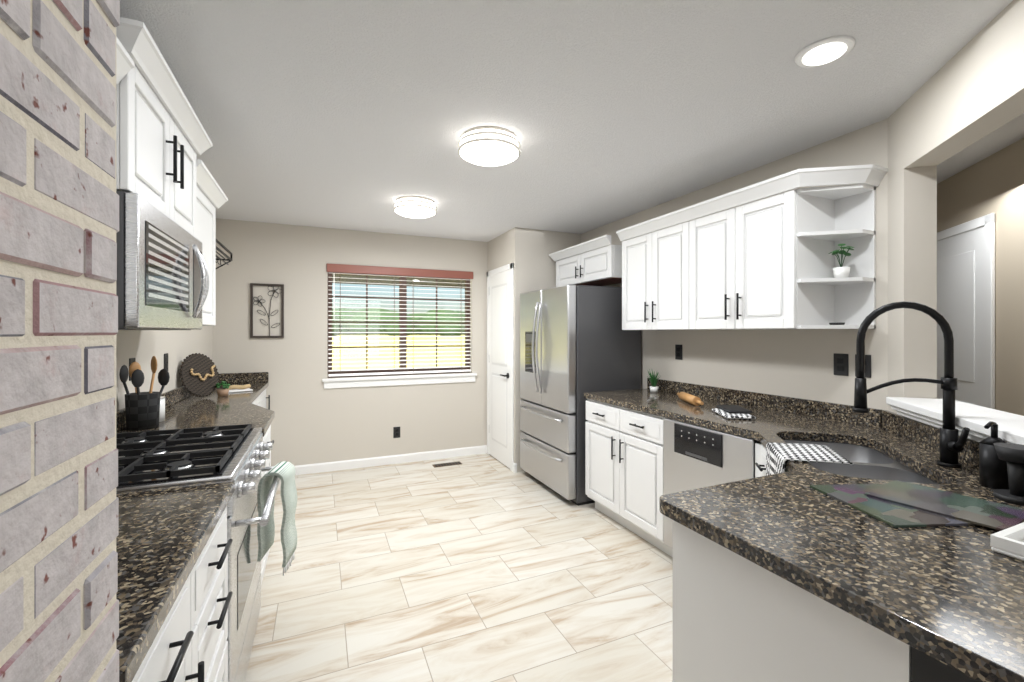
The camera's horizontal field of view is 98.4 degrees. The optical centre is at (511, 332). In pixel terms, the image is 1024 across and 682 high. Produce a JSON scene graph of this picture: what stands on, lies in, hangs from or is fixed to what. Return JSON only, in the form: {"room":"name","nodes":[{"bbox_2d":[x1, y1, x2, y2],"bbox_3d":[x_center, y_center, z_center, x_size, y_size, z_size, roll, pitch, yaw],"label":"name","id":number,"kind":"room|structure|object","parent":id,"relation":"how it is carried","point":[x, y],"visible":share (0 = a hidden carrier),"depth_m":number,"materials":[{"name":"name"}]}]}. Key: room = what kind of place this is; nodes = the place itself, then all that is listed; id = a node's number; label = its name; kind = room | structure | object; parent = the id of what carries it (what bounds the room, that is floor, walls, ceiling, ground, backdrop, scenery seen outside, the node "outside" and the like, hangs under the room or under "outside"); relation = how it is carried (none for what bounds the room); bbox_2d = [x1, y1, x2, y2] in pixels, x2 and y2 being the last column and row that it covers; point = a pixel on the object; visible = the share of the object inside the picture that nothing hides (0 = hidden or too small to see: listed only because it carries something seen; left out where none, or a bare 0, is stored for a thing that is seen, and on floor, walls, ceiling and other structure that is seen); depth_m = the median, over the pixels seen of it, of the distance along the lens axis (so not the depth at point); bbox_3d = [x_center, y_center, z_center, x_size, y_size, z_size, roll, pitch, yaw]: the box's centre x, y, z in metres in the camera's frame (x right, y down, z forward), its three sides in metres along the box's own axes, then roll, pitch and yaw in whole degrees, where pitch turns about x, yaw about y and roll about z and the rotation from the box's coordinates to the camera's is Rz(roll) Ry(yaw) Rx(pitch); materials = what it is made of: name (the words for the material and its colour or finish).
{"room":"kitchen","nodes":[
{"label":"kitchen","id":0,"kind":"room"},
{"bbox_2d":[0,0,119,681],"bbox_3d":[-0.601,0.171,-0.055,0.651,2.439,1.179,0,0,-24],"label":"brick wall","id":1,"kind":"structure","parent":0,"point":[59,499],"depth_m":0.46,"materials":[{"name":"beige brick"}]},
{"bbox_2d":[116,326,212,410],"bbox_3d":[-1.522,0.170,1.056,0.150,2.440,6.750,0,0,-24],"label":"wall","id":2,"kind":"structure","parent":0,"point":[143,347],"depth_m":2.67,"materials":[{"name":"beige paint"}]},
{"bbox_2d":[129,358,135,380],"bbox_3d":[-1.978,0.190,2.302,0.008,0.116,0.072,0,0,-24],"label":"electrical outlet","id":3,"kind":"object","parent":2,"relation":"attached to","point":[131,360],"visible":0.44,"depth_m":2.27,"materials":[{"name":"black plastic"}]},
{"bbox_2d":[116,21,199,240],"bbox_3d":[-1.473,-0.665,1.606,0.374,0.480,0.800,0,0,-24],"label":"upper cabinet","id":4,"kind":"object","parent":2,"relation":"attached to","point":[161,168],"depth_m":1.50,"materials":[{"name":"white paint"}]},
{"bbox_2d":[116,191,208,329],"bbox_3d":[-1.435,-0.215,1.622,0.457,0.409,0.792,0,0,-24],"label":"microwave","id":5,"kind":"object","parent":4,"relation":"attached to","point":[162,282],"visible":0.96,"depth_m":1.46,"materials":[{"name":"grey metal"}]},
{"bbox_2d":[164,353,167,370],"bbox_3d":[-2.197,0.190,2.807,0.008,0.116,0.072,0,0,-24],"label":"electrical outlet","id":6,"kind":"object","parent":2,"relation":"attached to","point":[166,361],"visible":0.81,"depth_m":2.80,"materials":[{"name":"black plastic"}]},
{"bbox_2d":[200,169,219,325],"bbox_3d":[-1.769,-0.422,2.242,0.339,0.764,0.596,0,0,-24],"label":"upper cabinet","id":7,"kind":"object","parent":2,"relation":"attached to","point":[210,200],"depth_m":2.42,"materials":[{"name":"white paint"}]},
{"bbox_2d":[216,239,231,268],"bbox_3d":[-2.211,-0.521,3.144,0.248,0.242,0.840,0,0,-24],"label":"shelf","id":8,"kind":"object","parent":2,"relation":"attached to","point":[229,259],"visible":0.35,"depth_m":3.35,"materials":[{"name":"black metal"}]},
{"bbox_2d":[213,218,487,465],"bbox_3d":[-0.316,0.170,5.178,5.350,2.440,0.150,0,0,-24],"label":"wall","id":9,"kind":"structure","parent":0,"point":[314,421],"depth_m":4.40,"materials":[{"name":"beige paint"}]},
{"bbox_2d":[250,283,283,337],"bbox_3d":[-2.331,-0.207,4.207,0.280,0.515,0.020,0,0,-24],"label":"wall art","id":10,"kind":"object","parent":9,"relation":"attached to","point":[258,300],"visible":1,"depth_m":4.21,"materials":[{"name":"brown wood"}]},
{"bbox_2d":[393,427,399,437],"bbox_3d":[-1.225,1.060,4.697,0.072,0.116,0.008,0,0,-24],"label":"electrical outlet","id":11,"kind":"object","parent":9,"relation":"attached to","point":[396,432],"visible":1,"depth_m":4.69,"materials":[{"name":"black plastic"}]},
{"bbox_2d":[332,274,464,288],"bbox_3d":[-1.625,-0.910,6.245,10.000,0.200,2.850,0,0,-24],"label":"eave","id":12,"kind":"object","parent":9,"relation":"attached to","point":[387,281],"depth_m":6.99,"materials":[{"name":"grey"}]},
{"bbox_2d":[328,272,469,377],"bbox_3d":[-1.192,-0.110,4.822,1.520,1.140,0.065,0,0,-24],"label":"window","id":13,"kind":"structure","parent":9,"relation":"in","point":[467,308],"depth_m":4.79,"materials":[{"name":"white glass"}]},
{"bbox_2d":[327,263,472,376],"bbox_3d":[-1.160,-0.125,4.750,1.540,1.134,0.082,0,0,-24],"label":"window blinds","id":14,"kind":"object","parent":13,"relation":"attached to","point":[383,271],"visible":0.92,"depth_m":4.72,"materials":[{"name":"brown wood"}]},
{"bbox_2d":[322,373,476,388],"bbox_3d":[-1.159,0.510,4.748,1.620,0.099,0.103,0,0,-24],"label":"window sill","id":15,"kind":"structure","parent":9,"relation":"attached to","point":[389,381],"depth_m":4.68,"materials":[{"name":"white wood"}]},
{"bbox_2d":[294,445,516,474],"bbox_3d":[-1.139,1.345,4.306,2.245,0.090,0.793,0,0,-24],"label":"baseboard","id":16,"kind":"structure","parent":9,"relation":"attached to","point":[364,462],"depth_m":4.64,"materials":[{"name":"white wood"}]},
{"bbox_2d":[245,453,672,681],"bbox_3d":[0.977,1.440,2.142,5.700,0.100,6.850,0,0,-24],"label":"floor","id":17,"kind":"structure","parent":0,"point":[485,567],"depth_m":2.42,"materials":[{"name":"tile"}]},
{"bbox_2d":[132,556,199,681],"bbox_3d":[-0.934,0.951,0.685,0.629,0.880,0.437,0,0,-24],"label":"base cabinet","id":18,"kind":"object","parent":17,"relation":"on","point":[190,643],"depth_m":0.91,"materials":[{"name":"white paint"}]},
{"bbox_2d":[116,372,274,681],"bbox_3d":[-1.639,0.443,2.330,0.648,0.135,4.017,0,0,-24],"label":"countertop","id":19,"kind":"structure","parent":18,"relation":"on","point":[163,536],"depth_m":1.08,"materials":[{"name":"stone"}]},
{"bbox_2d":[119,356,169,430],"bbox_3d":[-1.810,0.291,2.174,0.169,0.355,0.158,0,0,-24],"label":"utensil crock","id":20,"kind":"object","parent":19,"relation":"on","point":[142,410],"visible":1,"depth_m":2.13,"materials":[{"name":"black"}]},
{"bbox_2d":[159,396,165,421],"bbox_3d":[-1.899,0.406,2.337,0.104,0.125,0.104,0,0,-24],"label":"canister","id":21,"kind":"object","parent":19,"relation":"on","point":[162,410],"visible":0.35,"depth_m":2.34,"materials":[{"name":"white metal"}]},
{"bbox_2d":[179,353,218,396],"bbox_3d":[-2.240,0.304,3.170,0.083,0.317,0.321,0,0,10],"label":"woven tray","id":22,"kind":"object","parent":19,"relation":"on","point":[199,373],"visible":0.98,"depth_m":3.15,"materials":[{"name":"brown wicker"}]},
{"bbox_2d":[215,381,229,396],"bbox_3d":[-2.144,0.414,3.276,0.098,0.110,0.102,0,0,-24],"label":"plant","id":23,"kind":"object","parent":19,"relation":"on","point":[224,391],"visible":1,"depth_m":3.26,"materials":[{"name":"green plant"}]},
{"bbox_2d":[229,384,252,392],"bbox_3d":[-2.193,0.444,3.539,0.180,0.051,0.120,0,0,-44],"label":"decor","id":24,"kind":"object","parent":19,"relation":"on","point":[238,388],"visible":0.73,"depth_m":3.53,"materials":[{"name":"white paper"}]},
{"bbox_2d":[116,424,279,681],"bbox_3d":[-1.303,0.912,1.680,0.726,0.956,0.800,0,0,-24],"label":"range","id":25,"kind":"object","parent":17,"relation":"on","point":[239,454],"visible":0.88,"depth_m":1.62,"materials":[{"name":"grey metal"}]},
{"bbox_2d":[257,461,296,575],"bbox_3d":[-1.060,0.839,2.003,0.110,0.463,0.192,0,0,-11],"label":"towel","id":26,"kind":"object","parent":25,"relation":"hanging from","point":[284,471],"visible":0.92,"depth_m":1.98,"materials":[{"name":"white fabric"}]},
{"bbox_2d":[200,506,232,681],"bbox_3d":[-1.097,0.951,1.060,0.629,0.880,0.494,0,0,-24],"label":"base cabinet","id":27,"kind":"object","parent":17,"relation":"on","point":[215,598],"depth_m":1.23,"materials":[{"name":"white paint"}]},
{"bbox_2d":[252,397,259,404],"bbox_3d":[-2.091,0.951,3.119,0.448,0.880,0.550,0,0,-24],"label":"base cabinet","id":28,"kind":"object","parent":17,"relation":"on","point":[257,401],"depth_m":3.61,"materials":[{"name":"white paint"}]},
{"bbox_2d":[258,389,267,404],"bbox_3d":[-2.266,0.951,3.522,0.448,0.880,0.556,0,0,-24],"label":"base cabinet","id":29,"kind":"object","parent":17,"relation":"on","point":[262,396],"depth_m":4.00,"materials":[{"name":"white paint"}]},
{"bbox_2d":[258,401,269,409],"bbox_3d":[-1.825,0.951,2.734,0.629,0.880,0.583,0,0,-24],"label":"base cabinet","id":30,"kind":"object","parent":17,"relation":"on","point":[264,406],"depth_m":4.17,"materials":[{"name":"white paint"}]},
{"bbox_2d":[260,424,273,584],"bbox_3d":[-1.636,0.951,2.300,0.629,0.880,0.595,0,0,-24],"label":"base cabinet","id":31,"kind":"object","parent":17,"relation":"on","point":[267,438],"depth_m":2.42,"materials":[{"name":"white paint"}]},
{"bbox_2d":[433,461,461,467],"bbox_3d":[-0.682,1.387,4.654,0.300,0.005,0.100,0,0,-24],"label":"floor vent","id":32,"kind":"object","parent":17,"relation":"in","point":[446,464],"visible":1,"depth_m":4.64,"materials":[{"name":"brown metal"}]},
{"bbox_2d":[520,284,640,505],"bbox_3d":[0.558,0.502,4.048,0.804,1.775,0.920,0,0,-24],"label":"fridge","id":33,"kind":"object","parent":17,"relation":"on","point":[576,342],"visible":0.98,"depth_m":3.67,"materials":[{"name":"grey metal"}]},
{"bbox_2d":[585,398,664,549],"bbox_3d":[1.039,0.951,3.200,0.639,0.880,0.860,0,0,-24],"label":"base cabinet","id":34,"kind":"object","parent":17,"relation":"on","point":[624,447],"depth_m":3.01,"materials":[{"name":"white paint"}]},
{"bbox_2d":[584,378,978,445],"bbox_3d":[1.237,0.445,2.205,1.068,0.130,2.858,0,0,-23],"label":"countertop","id":35,"kind":"structure","parent":34,"relation":"on","point":[777,416],"depth_m":2.48,"materials":[{"name":"stone"}]},
{"bbox_2d":[647,369,659,392],"bbox_3d":[1.113,0.378,3.477,0.111,0.182,0.103,0,0,-24],"label":"plant","id":36,"kind":"object","parent":35,"relation":"on","point":[654,387],"visible":1,"depth_m":3.46,"materials":[{"name":"green plant"}]},
{"bbox_2d":[677,392,703,405],"bbox_3d":[1.188,0.441,2.959,0.056,0.056,0.420,0,0,2],"label":"rolling pin","id":37,"kind":"object","parent":35,"relation":"on","point":[691,399],"visible":1,"depth_m":2.88,"materials":[{"name":"brown wood"}]},
{"bbox_2d":[712,405,755,419],"bbox_3d":[1.263,0.452,2.522,0.165,0.034,0.290,0,0,7],"label":"dish towel","id":38,"kind":"object","parent":35,"relation":"on","point":[732,412],"visible":1,"depth_m":2.46,"materials":[{"name":"black"}]},
{"bbox_2d":[853,301,969,467],"bbox_3d":[1.433,0.178,1.576,0.249,0.582,0.276,0,0,-24],"label":"faucet","id":39,"kind":"object","parent":35,"relation":"on","point":[952,443],"visible":1,"depth_m":1.56,"materials":[{"name":"black metal"}]},
{"bbox_2d":[979,421,1008,489],"bbox_3d":[1.461,0.369,1.342,0.084,0.200,0.064,0,0,-24],"label":"soap dispenser","id":40,"kind":"object","parent":35,"relation":"on","point":[993,472],"visible":0.83,"depth_m":1.33,"materials":[{"name":"black metal"}]},
{"bbox_2d":[664,418,760,548],"bbox_3d":[1.312,0.952,2.514,0.626,0.876,0.608,0,0,-24],"label":"dishwasher","id":41,"kind":"object","parent":17,"relation":"on","point":[696,457],"visible":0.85,"depth_m":2.41,"materials":[{"name":"grey metal"}]},
{"bbox_2d":[755,443,787,477],"bbox_3d":[1.074,0.957,1.793,0.491,0.868,0.518,0,0,-24],"label":"base cabinet","id":42,"kind":"object","parent":17,"relation":"on","point":[760,451],"depth_m":2.08,"materials":[{"name":"white paint"}]},
{"bbox_2d":[661,514,916,681],"bbox_3d":[0.807,0.951,1.120,0.534,0.880,0.571,0,0,-24],"label":"base cabinet","id":43,"kind":"object","parent":17,"relation":"on","point":[737,618],"depth_m":1.01,"materials":[{"name":"white paint"}]},
{"bbox_2d":[660,426,1023,681],"bbox_3d":[1.042,0.445,1.053,0.990,0.130,0.900,0,0,-23],"label":"countertop","id":44,"kind":"structure","parent":43,"relation":"on","point":[952,597],"depth_m":0.95,"materials":[{"name":"stone"}]},
{"bbox_2d":[766,442,853,475],"bbox_3d":[1.136,0.543,1.707,0.218,0.169,0.260,0,0,18],"label":"dish towel","id":45,"kind":"object","parent":44,"relation":"on","point":[778,455],"visible":0.79,"depth_m":1.70,"materials":[{"name":"white fabric"}]},
{"bbox_2d":[783,440,937,483],"bbox_3d":[1.322,0.611,1.737,0.412,0.200,0.732,0,0,18],"label":"sink","id":46,"kind":"object","parent":44,"relation":"in","point":[869,463],"visible":0.23,"depth_m":1.73,"materials":[{"name":"silver metal"}]},
{"bbox_2d":[810,480,1023,530],"bbox_3d":[1.083,0.463,1.204,0.410,0.012,0.393,0,0,-24],"label":"cutting board","id":47,"kind":"object","parent":44,"relation":"on","point":[897,504],"visible":0.85,"depth_m":1.17,"materials":[{"name":"glass"}]},
{"bbox_2d":[990,522,1023,560],"bbox_3d":[1.185,0.452,0.886,0.240,0.035,0.240,0,0,-24],"label":"tray","id":48,"kind":"object","parent":44,"relation":"on","point":[1009,542],"visible":0.96,"depth_m":0.94,"materials":[{"name":"white"}]},
{"bbox_2d":[993,443,1023,504],"bbox_3d":[1.414,0.394,1.236,0.090,0.150,0.090,0,0,-24],"label":"decor","id":49,"kind":"object","parent":44,"relation":"on","point":[1012,454],"visible":1,"depth_m":1.23,"materials":[{"name":"black ceramic"}]},
{"bbox_2d":[917,650,976,681],"bbox_3d":[1.009,0.951,0.732,0.594,0.880,0.298,0,0,-24],"label":"base cabinet","id":50,"kind":"object","parent":17,"relation":"on","point":[929,669],"depth_m":0.72,"materials":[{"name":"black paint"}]},
{"bbox_2d":[488,227,580,471],"bbox_3d":[0.227,0.170,4.907,0.770,2.440,0.780,0,0,-24],"label":"wall","id":51,"kind":"structure","parent":0,"point":[526,251],"depth_m":4.48,"materials":[{"name":"beige paint"}]},
{"bbox_2d":[487,263,513,471],"bbox_3d":[-0.157,0.345,4.740,0.064,2.090,0.740,0,0,-24],"label":"pantry door","id":52,"kind":"structure","parent":51,"relation":"in","point":[500,364],"depth_m":4.70,"materials":[{"name":"white wood"}]},
{"bbox_2d":[120,0,1023,241],"bbox_3d":[0.977,-1.100,2.142,5.700,0.100,6.850,0,0,-24],"label":"ceiling","id":53,"kind":"structure","parent":0,"point":[360,115],"depth_m":1.95,"materials":[{"name":"white paint"}]},
{"bbox_2d":[394,196,436,217],"bbox_3d":[-0.774,-0.999,3.535,0.336,0.100,0.336,0,0,-24],"label":"ceiling light","id":54,"kind":"object","parent":53,"relation":"attached to","point":[414,207],"visible":1,"depth_m":3.43,"materials":[{"name":"white glass"}]},
{"bbox_2d":[458,126,519,165],"bbox_3d":[-0.123,-0.999,2.389,0.336,0.100,0.336,0,0,-24],"label":"ceiling light","id":55,"kind":"object","parent":53,"relation":"attached to","point":[489,146],"visible":1,"depth_m":2.29,"materials":[{"name":"white glass"}]},
{"bbox_2d":[794,35,855,67],"bbox_3d":[1.168,-1.044,1.653,0.190,0.009,0.190,0,0,-24],"label":"recessed light","id":56,"kind":"object","parent":53,"relation":"in","point":[824,51],"visible":1,"depth_m":1.64,"materials":[{"name":"white plastic"}]},
{"bbox_2d":[581,0,1023,413],"bbox_3d":[1.210,0.170,2.244,1.331,2.440,6.450,0,0,-24],"label":"wall","id":57,"kind":"structure","parent":0,"point":[970,92],"depth_m":2.13,"materials":[{"name":"beige paint"}]},
{"bbox_2d":[553,232,616,286],"bbox_3d":[0.790,-0.633,4.149,0.339,0.345,0.940,0,0,-24],"label":"upper cabinet","id":58,"kind":"object","parent":57,"relation":"attached to","point":[597,267],"depth_m":3.98,"materials":[{"name":"white paint"}]},
{"bbox_2d":[617,212,676,329],"bbox_3d":[1.182,-0.413,3.247,0.339,0.785,0.757,0,0,-24],"label":"upper cabinet","id":59,"kind":"object","parent":57,"relation":"attached to","point":[647,263],"depth_m":3.22,"materials":[{"name":"white paint"}]},
{"bbox_2d":[675,344,681,359],"bbox_3d":[1.290,0.150,3.418,0.008,0.116,0.072,0,0,-24],"label":"electrical outlet","id":60,"kind":"object","parent":57,"relation":"attached to","point":[678,352],"visible":1,"depth_m":3.42,"materials":[{"name":"black plastic"}]},
{"bbox_2d":[677,170,840,329],"bbox_3d":[1.439,-0.413,2.657,0.339,0.785,0.756,0,0,-24],"label":"upper cabinet","id":61,"kind":"object","parent":57,"relation":"attached to","point":[768,262],"depth_m":2.39,"materials":[{"name":"white paint"}]},
{"bbox_2d":[829,322,844,324],"bbox_3d":[1.652,-0.045,2.245,0.068,0.012,0.068,0,0,-24],"label":"dish","id":62,"kind":"object","parent":61,"relation":"on","point":[841,323],"visible":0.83,"depth_m":2.22,"materials":[{"name":"black"}]},
{"bbox_2d":[829,244,854,277],"bbox_3d":[1.673,-0.360,2.229,0.117,0.172,0.115,0,0,-24],"label":"potted plant","id":63,"kind":"object","parent":61,"relation":"on","point":[840,272],"visible":1,"depth_m":2.22,"materials":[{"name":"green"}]},
{"bbox_2d":[834,353,847,375],"bbox_3d":[1.753,0.170,2.354,0.008,0.116,0.072,0,0,-24],"label":"electrical outlet","id":64,"kind":"object","parent":57,"relation":"attached to","point":[841,364],"visible":1,"depth_m":2.35,"materials":[{"name":"black plastic"}]},
{"bbox_2d":[855,354,870,377],"bbox_3d":[1.794,0.170,2.258,0.008,0.116,0.072,0,0,-24],"label":"electrical outlet","id":65,"kind":"object","parent":57,"relation":"attached to","point":[867,366],"visible":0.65,"depth_m":2.24,"materials":[{"name":"black plastic"}]},
{"bbox_2d":[886,397,1023,444],"bbox_3d":[1.633,0.335,1.388,0.240,0.080,1.294,0,0,18],"label":"sill","id":66,"kind":"structure","parent":57,"relation":"attached to","point":[975,419],"depth_m":1.61,"materials":[{"name":"white"}]},
{"bbox_2d":[937,138,1023,415],"bbox_3d":[2.359,0.170,2.825,2.966,2.440,6.600,0,0,-24],"label":"wall","id":67,"kind":"structure","parent":0,"point":[993,183],"depth_m":2.52,"materials":[{"name":"beige paint"}]},
{"bbox_2d":[937,213,994,408],"bbox_3d":[2.921,0.345,2.909,0.020,2.090,0.700,0,0,19],"label":"hall door","id":68,"kind":"structure","parent":67,"relation":"in","point":[966,280],"depth_m":2.77,"materials":[{"name":"white wood"}]},
{"label":"outside","id":69,"kind":"structure","parent":0,"visible":0},
{"bbox_2d":[332,335,464,369],"bbox_3d":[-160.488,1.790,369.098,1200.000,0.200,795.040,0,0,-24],"label":"ground","id":70,"kind":"structure","parent":69,"point":[391,350],"depth_m":37.66,"materials":[{"name":"green plant"}]},
{"bbox_2d":[332,307,464,335],"bbox_3d":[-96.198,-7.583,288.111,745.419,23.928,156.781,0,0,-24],"label":"trees","id":71,"kind":"object","parent":70,"relation":"on","point":[379,310],"depth_m":324.56,"materials":[{"name":"green plant"}]}
]}

